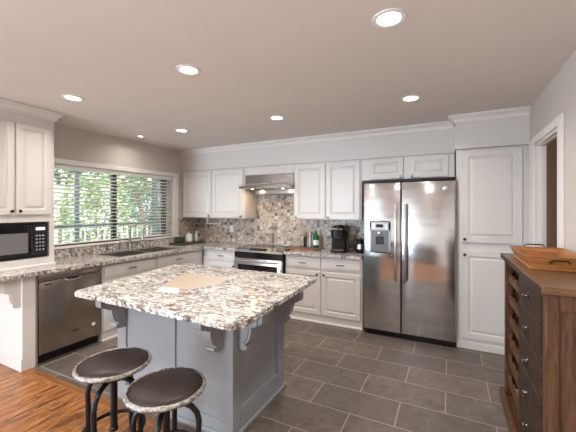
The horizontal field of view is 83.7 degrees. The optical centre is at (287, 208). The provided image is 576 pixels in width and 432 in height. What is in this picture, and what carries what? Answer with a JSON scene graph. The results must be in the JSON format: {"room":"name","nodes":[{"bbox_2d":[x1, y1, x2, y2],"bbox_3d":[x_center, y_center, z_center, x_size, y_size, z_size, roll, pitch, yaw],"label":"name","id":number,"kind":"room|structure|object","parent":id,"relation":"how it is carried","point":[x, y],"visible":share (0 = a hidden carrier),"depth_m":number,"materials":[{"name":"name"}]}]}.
{"room":"kitchen","nodes":[
{"label":"kitchen","id":0,"kind":"room"},
{"bbox_2d":[0,363,162,431],"bbox_3d":[-1.975,1.510,-0.197,5.050,0.100,5.170,0,0,27],"label":"floor","id":1,"kind":"structure","parent":0,"point":[29,402],"depth_m":2.34,"materials":[{"name":"brown wood"}]},
{"bbox_2d":[0,276,35,371],"bbox_3d":[-2.662,1.033,2.980,0.604,0.854,0.284,0,0,27],"label":"end panel","id":2,"kind":"object","parent":1,"relation":"on","point":[17,296],"visible":0.83,"depth_m":2.93,"materials":[{"name":"paint"}]},
{"bbox_2d":[25,368,178,430],"bbox_3d":[-0.803,1.507,2.140,4.740,0.106,0.060,0,0,27],"label":"trim","id":3,"kind":"structure","parent":1,"relation":"on","point":[151,421],"depth_m":2.59,"materials":[{"name":"brown wood"}]},
{"bbox_2d":[72,347,151,431],"bbox_3d":[-0.922,1.127,1.704,0.370,0.665,0.370,0,0,42],"label":"bar stool","id":4,"kind":"object","parent":1,"relation":"on","point":[111,366],"visible":0.98,"depth_m":1.68,"materials":[{"name":"leather"}]},
{"bbox_2d":[123,367,205,431],"bbox_3d":[-0.577,1.141,1.528,0.371,0.635,0.369,0,0,-43],"label":"bar stool","id":5,"kind":"object","parent":1,"relation":"on","point":[162,391],"visible":1,"depth_m":1.50,"materials":[{"name":"leather"}]},
{"bbox_2d":[54,124,196,249],"bbox_3d":[-3.478,0.240,2.256,0.158,2.440,8.200,0,0,27],"label":"wall","id":6,"kind":"structure","parent":0,"point":[70,143],"depth_m":4.44,"materials":[{"name":"paint"}]},
{"bbox_2d":[54,158,178,249],"bbox_3d":[-2.354,-0.058,4.456,0.184,1.055,2.080,0,0,27],"label":"window","id":7,"kind":"structure","parent":6,"relation":"in","point":[173,204],"depth_m":4.71,"materials":[{"name":"paint"}]},
{"bbox_2d":[54,164,171,245],"bbox_3d":[-2.340,-0.048,4.443,0.064,0.941,1.870,0,0,27],"label":"window blind","id":8,"kind":"object","parent":7,"relation":"attached to","point":[56,166],"visible":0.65,"depth_m":4.29,"materials":[{"name":"white plastic"}]},
{"bbox_2d":[34,319,518,431],"bbox_3d":[0.722,1.510,3.432,6.600,0.100,3.620,0,0,27],"label":"floor","id":9,"kind":"structure","parent":0,"point":[337,379],"depth_m":2.66,"materials":[{"name":"tile"}]},
{"bbox_2d":[36,265,100,366],"bbox_3d":[-2.424,1.035,3.365,0.642,0.850,0.614,0,0,27],"label":"dishwasher","id":10,"kind":"object","parent":9,"relation":"on","point":[65,322],"visible":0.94,"depth_m":3.17,"materials":[{"name":"silver metal"}]},
{"bbox_2d":[98,257,154,341],"bbox_3d":[-2.130,1.034,3.980,0.653,0.851,0.720,0,0,27],"label":"base cabinet","id":11,"kind":"object","parent":9,"relation":"on","point":[114,271],"visible":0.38,"depth_m":3.67,"materials":[{"name":"paint"}]},
{"bbox_2d":[155,249,201,269],"bbox_3d":[-1.767,1.034,4.701,0.653,0.851,0.885,0,0,27],"label":"base cabinet","id":12,"kind":"object","parent":9,"relation":"on","point":[194,257],"visible":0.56,"depth_m":4.53,"materials":[{"name":"paint"}]},
{"bbox_2d":[95,291,302,431],"bbox_3d":[-0.647,1.033,2.455,1.322,0.854,0.918,0,0,27],"label":"kitchen island","id":13,"kind":"object","parent":9,"relation":"on","point":[243,368],"visible":0.56,"depth_m":2.23,"materials":[{"name":"paint"}]},
{"bbox_2d":[74,263,316,329],"bbox_3d":[-0.692,0.588,2.482,1.614,0.035,1.236,0,0,27],"label":"island countertop","id":14,"kind":"structure","parent":13,"relation":"on","point":[222,298],"depth_m":2.17,"materials":[{"name":"stone"}]},
{"bbox_2d":[203,249,234,268],"bbox_3d":[-0.922,1.034,5.051,0.646,0.851,0.573,0,0,27],"label":"base cabinet","id":15,"kind":"object","parent":9,"relation":"on","point":[211,257],"visible":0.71,"depth_m":4.83,"materials":[{"name":"paint"}]},
{"bbox_2d":[0,236,250,280],"bbox_3d":[-1.765,0.538,4.078,1.270,0.133,3.085,0,0,27],"label":"countertop","id":16,"kind":"structure","parent":15,"relation":"on","point":[83,257],"depth_m":3.87,"materials":[{"name":"stone"}]},
{"bbox_2d":[0,98,65,272],"bbox_3d":[-2.662,-0.205,3.126,0.512,1.546,0.662,0,0,27],"label":"cabinet","id":17,"kind":"object","parent":16,"relation":"on","point":[26,131],"visible":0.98,"depth_m":3.05,"materials":[{"name":"paint"}]},
{"bbox_2d":[0,222,46,261],"bbox_3d":[-2.654,0.300,3.102,0.413,0.346,0.428,0,0,27],"label":"microwave","id":18,"kind":"object","parent":17,"relation":"in","point":[20,240],"visible":1,"depth_m":3.03,"materials":[{"name":"black plastic"}]},
{"bbox_2d":[127,224,143,249],"bbox_3d":[-2.110,0.390,4.436,0.224,0.358,0.107,0,0,2],"label":"kitchen faucet","id":19,"kind":"object","parent":16,"relation":"on","point":[134,225],"visible":0.99,"depth_m":4.45,"materials":[{"name":"silver metal"}]},
{"bbox_2d":[97,247,178,256],"bbox_3d":[-1.977,0.653,4.322,0.436,0.174,0.936,0,0,27],"label":"sink","id":20,"kind":"object","parent":16,"relation":"in","point":[152,249],"visible":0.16,"depth_m":4.35,"materials":[{"name":"metal"}]},
{"bbox_2d":[169,240,204,245],"bbox_3d":[-1.652,0.555,5.300,0.280,0.028,0.540,0,0,27],"label":"tray","id":21,"kind":"object","parent":16,"relation":"on","point":[193,241],"visible":0.94,"depth_m":5.19,"materials":[{"name":"black"}]},
{"bbox_2d":[175,237,184,242],"bbox_3d":[-1.742,0.497,5.166,0.100,0.085,0.130,0,0,27],"label":"box","id":22,"kind":"object","parent":21,"relation":"on","point":[177,239],"visible":1,"depth_m":5.12,"materials":[{"name":"green"}]},
{"bbox_2d":[186,233,191,241],"bbox_3d":[-1.638,0.466,5.327,0.104,0.148,0.103,0,0,27],"label":"storage jar","id":23,"kind":"object","parent":21,"relation":"on","point":[189,235],"visible":1,"depth_m":5.28,"materials":[{"name":"white ceramic"}]},
{"bbox_2d":[234,244,300,273],"bbox_3d":[-0.304,0.997,4.687,0.778,0.926,0.673,0,0,27],"label":"range","id":24,"kind":"object","parent":9,"relation":"on","point":[255,257],"visible":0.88,"depth_m":4.45,"materials":[{"name":"silver metal"}]},
{"bbox_2d":[245,244,300,249],"bbox_3d":[-0.268,0.560,4.760,0.778,0.012,0.510,0,0,27],"label":"cooktop","id":25,"kind":"object","parent":24,"relation":"in","point":[258,246],"depth_m":4.74,"materials":[{"name":"silver metal"}]},
{"bbox_2d":[286,254,363,329],"bbox_3d":[0.538,1.034,4.315,1.043,0.851,0.573,0,0,27],"label":"base cabinet","id":26,"kind":"object","parent":9,"relation":"on","point":[336,298],"visible":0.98,"depth_m":4.04,"materials":[{"name":"paint"}]},
{"bbox_2d":[284,247,363,259],"bbox_3d":[0.540,0.588,4.316,1.051,0.035,0.585,0,0,27],"label":"countertop","id":27,"kind":"structure","parent":26,"relation":"on","point":[323,252],"depth_m":4.12,"materials":[{"name":"stone"}]},
{"bbox_2d":[303,231,306,246],"bbox_3d":[0.249,0.433,4.662,0.052,0.234,0.051,0,0,27],"label":"mill","id":28,"kind":"object","parent":27,"relation":"on","point":[305,232],"visible":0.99,"depth_m":4.64,"materials":[{"name":"brown wood"}]},
{"bbox_2d":[290,247,320,250],"bbox_3d":[0.243,0.560,4.479,0.368,0.018,0.243,0,0,36],"label":"cutting board","id":29,"kind":"object","parent":27,"relation":"on","point":[295,248],"visible":1,"depth_m":4.45,"materials":[{"name":"brown wood"}]},
{"bbox_2d":[308,231,311,246],"bbox_3d":[0.321,0.433,4.637,0.052,0.234,0.051,0,0,27],"label":"mill","id":30,"kind":"object","parent":27,"relation":"on","point":[310,232],"visible":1,"depth_m":4.62,"materials":[{"name":"silver metal"}]},
{"bbox_2d":[313,231,318,247],"bbox_3d":[0.399,0.428,4.580,0.085,0.244,0.085,0,0,27],"label":"oil bottle","id":31,"kind":"object","parent":27,"relation":"on","point":[315,237],"visible":1,"depth_m":4.55,"materials":[{"name":"green glass"}]},
{"bbox_2d":[330,225,348,252],"bbox_3d":[0.685,0.391,4.275,0.233,0.357,0.294,0,0,13],"label":"coffee maker","id":32,"kind":"object","parent":27,"relation":"on","point":[339,233],"visible":1,"depth_m":4.22,"materials":[{"name":"black plastic"}]},
{"bbox_2d":[352,237,363,253],"bbox_3d":[0.927,0.468,4.169,0.163,0.202,0.129,0,0,27],"label":"electric kettle","id":33,"kind":"object","parent":27,"relation":"on","point":[359,248],"visible":0.87,"depth_m":4.12,"materials":[{"name":"black plastic"}]},
{"bbox_2d":[364,177,455,346],"bbox_3d":[1.438,0.556,3.801,0.957,1.783,0.658,0,0,27],"label":"refrigerator","id":34,"kind":"object","parent":9,"relation":"on","point":[410,224],"visible":1,"depth_m":3.53,"materials":[{"name":"silver metal"}]},
{"bbox_2d":[455,145,527,354],"bbox_3d":[2.175,0.416,3.487,0.630,2.087,0.591,0,0,27],"label":"pantry cabinet","id":35,"kind":"object","parent":9,"relation":"on","point":[492,182],"visible":0.91,"depth_m":3.27,"materials":[{"name":"paint"}]},
{"bbox_2d":[500,253,575,431],"bbox_3d":[1.517,0.900,1.889,0.326,1.120,1.235,0,0,27],"label":"sideboard","id":36,"kind":"object","parent":9,"relation":"on","point":[540,305],"visible":0.98,"depth_m":1.54,"materials":[{"name":"brown wood"}]},
{"bbox_2d":[506,394,518,431],"bbox_3d":[1.525,1.416,1.887,0.274,0.028,1.086,0,0,27],"label":"panel","id":37,"kind":"object","parent":36,"relation":"attached to","point":[511,401],"depth_m":2.24,"materials":[{"name":"brown wood"}]},
{"bbox_2d":[510,244,575,271],"bbox_3d":[1.598,0.293,1.994,0.300,0.092,0.627,0,0,27],"label":"serving tray","id":38,"kind":"object","parent":36,"relation":"on","point":[538,258],"visible":1,"depth_m":1.91,"materials":[{"name":"brown wood"}]},
{"bbox_2d":[0,0,575,150],"bbox_3d":[-0.455,-1.040,1.097,6.600,0.120,8.850,0,0,27],"label":"ceiling","id":39,"kind":"structure","parent":0,"point":[324,67],"depth_m":2.12,"materials":[{"name":"paint"}]},
{"bbox_2d":[61,95,83,101],"bbox_3d":[-1.896,-0.977,2.837,0.170,0.006,0.170,0,0,27],"label":"recessed light","id":40,"kind":"object","parent":39,"relation":"in","point":[67,97],"visible":1,"depth_m":2.83,"materials":[{"name":"white glass"}]},
{"bbox_2d":[175,129,188,132],"bbox_3d":[-1.325,-0.977,4.016,0.170,0.006,0.170,0,0,27],"label":"recessed light","id":41,"kind":"object","parent":39,"relation":"in","point":[177,130],"visible":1,"depth_m":4.01,"materials":[{"name":"white glass"}]},
{"bbox_2d":[176,64,200,74],"bbox_3d":[-0.702,-0.977,2.263,0.170,0.006,0.170,0,0,27],"label":"recessed light","id":42,"kind":"object","parent":39,"relation":"in","point":[186,69],"visible":1,"depth_m":2.25,"materials":[{"name":"white glass"}]},
{"bbox_2d":[269,115,284,119],"bbox_3d":[-0.119,-0.977,3.453,0.170,0.006,0.170,0,0,27],"label":"recessed light","id":43,"kind":"object","parent":39,"relation":"in","point":[276,117],"visible":1,"depth_m":3.44,"materials":[{"name":"white glass"}]},
{"bbox_2d":[372,8,406,27],"bbox_3d":[0.519,-0.977,1.653,0.170,0.006,0.170,0,0,27],"label":"recessed light","id":44,"kind":"object","parent":39,"relation":"in","point":[387,18],"visible":1,"depth_m":1.65,"materials":[{"name":"white glass"}]},
{"bbox_2d":[401,95,420,101],"bbox_3d":[1.087,-0.977,2.845,0.170,0.006,0.170,0,0,27],"label":"recessed light","id":45,"kind":"object","parent":39,"relation":"in","point":[410,98],"visible":1,"depth_m":2.85,"materials":[{"name":"white glass"}]},
{"bbox_2d":[197,157,454,264],"bbox_3d":[0.565,0.240,4.722,4.860,2.440,0.158,0,0,27],"label":"wall","id":46,"kind":"structure","parent":0,"point":[275,223],"depth_m":5.02,"materials":[{"name":"tile"}]},
{"bbox_2d":[183,168,256,218],"bbox_3d":[-1.153,-0.242,5.282,1.262,0.775,0.383,0,0,27],"label":"upper cabinet","id":47,"kind":"object","parent":46,"relation":"attached to","point":[216,193],"visible":1,"depth_m":5.11,"materials":[{"name":"paint"}]},
{"bbox_2d":[294,159,363,219],"bbox_3d":[0.573,-0.242,4.413,0.949,0.775,0.383,0,0,27],"label":"upper cabinet","id":48,"kind":"object","parent":46,"relation":"attached to","point":[333,190],"visible":0.99,"depth_m":4.25,"materials":[{"name":"paint"}]},
{"bbox_2d":[350,226,355,234],"bbox_3d":[0.903,0.300,4.459,0.076,0.116,0.007,0,0,27],"label":"wall outlet","id":49,"kind":"object","parent":46,"relation":"attached to","point":[352,228],"visible":1,"depth_m":4.46,"materials":[{"name":"paint"}]},
{"bbox_2d":[362,153,453,181],"bbox_3d":[1.464,-0.491,3.964,1.043,0.278,0.383,0,0,27],"label":"upper cabinet","id":50,"kind":"object","parent":46,"relation":"attached to","point":[433,165],"visible":0.98,"depth_m":3.82,"materials":[{"name":"paint"}]},
{"bbox_2d":[182,115,529,171],"bbox_3d":[0.347,-0.804,4.423,4.740,0.352,0.588,0,0,27],"label":"soffit","id":51,"kind":"structure","parent":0,"point":[435,141],"depth_m":3.97,"materials":[{"name":"paint"}]},
{"bbox_2d":[239,164,293,194],"bbox_3d":[-0.249,-0.425,4.754,0.822,0.410,0.510,0,0,27],"label":"range hood","id":52,"kind":"object","parent":51,"relation":"attached to","point":[267,184],"depth_m":4.67,"materials":[{"name":"metal"}]},
{"bbox_2d":[180,121,454,155],"bbox_3d":[0.025,-0.943,4.497,4.097,0.075,0.066,0,0,27],"label":"trim","id":53,"kind":"structure","parent":51,"relation":"attached to","point":[442,125],"depth_m":4.23,"materials":[{"name":"paint"}]},
{"bbox_2d":[448,106,530,126],"bbox_3d":[2.045,-0.943,3.315,0.708,0.075,0.233,0,0,27],"label":"trim","id":54,"kind":"structure","parent":51,"relation":"attached to","point":[518,111],"depth_m":3.23,"materials":[{"name":"paint"}]},
{"bbox_2d":[546,138,556,247],"bbox_3d":[2.989,0.240,2.514,1.565,2.440,3.020,0,0,27],"label":"wall","id":55,"kind":"structure","parent":0,"point":[551,148],"depth_m":3.92,"materials":[{"name":"brown paint"}]},
{"bbox_2d":[530,50,575,252],"bbox_3d":[0.848,0.240,0.077,0.065,2.440,7.900,0,0,27],"label":"wall","id":56,"kind":"structure","parent":0,"point":[559,96],"depth_m":2.13,"materials":[{"name":"paint"}]},
{"bbox_2d":[528,113,564,248],"bbox_3d":[2.123,0.405,2.625,0.090,2.110,1.060,0,0,27],"label":"door frame","id":57,"kind":"structure","parent":56,"relation":"in","point":[536,152],"depth_m":2.84,"materials":[{"name":"paint"}]},
{"label":"outside","id":58,"kind":"structure","parent":0,"visible":0},
{"bbox_3d":[-10.961,1.860,27.359,35.800,0.100,51.000,0,0,27],"label":"ground","id":59,"kind":"structure","parent":58,"visible":0},
{"bbox_2d":[54,169,108,242],"bbox_3d":[-7.997,-0.519,11.743,3.005,4.674,2.870,0,0,-22],"label":"tree","id":60,"kind":"object","parent":59,"relation":"on","point":[56,170],"visible":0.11,"depth_m":11.63,"materials":[{"name":"green plant"}]},
{"bbox_2d":[54,169,125,242],"bbox_3d":[-12.138,-0.640,15.690,2.600,4.900,8.700,0,0,27],"label":"tree","id":61,"kind":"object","parent":59,"relation":"on","point":[55,169],"visible":0.02,"depth_m":16.72,"materials":[{"name":"green plant"}]},
{"bbox_2d":[54,172,134,243],"bbox_3d":[-5.465,0.382,9.140,2.060,2.872,2.040,0,0,-24],"label":"bush","id":62,"kind":"object","parent":59,"relation":"on","point":[100,174],"visible":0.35,"depth_m":8.87,"materials":[{"name":"green plant"}]},
{"bbox_2d":[99,174,151,235],"bbox_3d":[-5.154,-0.374,10.884,2.177,4.401,2.257,0,0,27],"label":"tree","id":63,"kind":"object","parent":59,"relation":"on","point":[119,176],"visible":0.12,"depth_m":10.84,"materials":[{"name":"green plant"}]},
{"bbox_2d":[117,178,158,235],"bbox_3d":[-6.043,-0.657,14.641,3.272,5.228,3.293,0,0,27],"label":"tree","id":64,"kind":"object","parent":59,"relation":"on","point":[146,210],"visible":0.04,"depth_m":14.02,"materials":[{"name":"green plant"}]},
{"bbox_2d":[138,183,158,216],"bbox_3d":[-7.410,-1.203,20.216,4.300,6.047,4.257,0,0,-20],"label":"tree","id":65,"kind":"object","parent":59,"relation":"on","point":[150,183],"visible":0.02,"depth_m":19.32,"materials":[{"name":"green plant"}]},
{"bbox_3d":[-2.457,1.765,7.957,3.150,0.090,10.000,0,0,27],"label":"deck","id":66,"kind":"object","parent":59,"relation":"on","visible":0},
{"bbox_2d":[74,171,79,241],"bbox_3d":[-4.340,0.119,6.610,0.070,3.200,0.070,0,0,27],"label":"porch post","id":67,"kind":"object","parent":66,"relation":"on","point":[75,172],"visible":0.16,"depth_m":6.59,"materials":[{"name":"grey wood"}]},
{"bbox_2d":[54,222,158,243],"bbox_3d":[-3.707,1.030,8.643,0.060,1.360,8.900,0,0,27],"label":"deck railing","id":68,"kind":"object","parent":66,"relation":"on","point":[91,225],"visible":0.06,"depth_m":7.36,"materials":[{"name":"grey wood"}]},
{"bbox_2d":[152,179,157,234],"bbox_3d":[-3.462,0.119,8.351,0.110,3.200,0.110,0,0,27],"label":"porch post","id":69,"kind":"object","parent":66,"relation":"on","point":[155,216],"visible":0.16,"depth_m":8.31,"materials":[{"name":"grey wood"}]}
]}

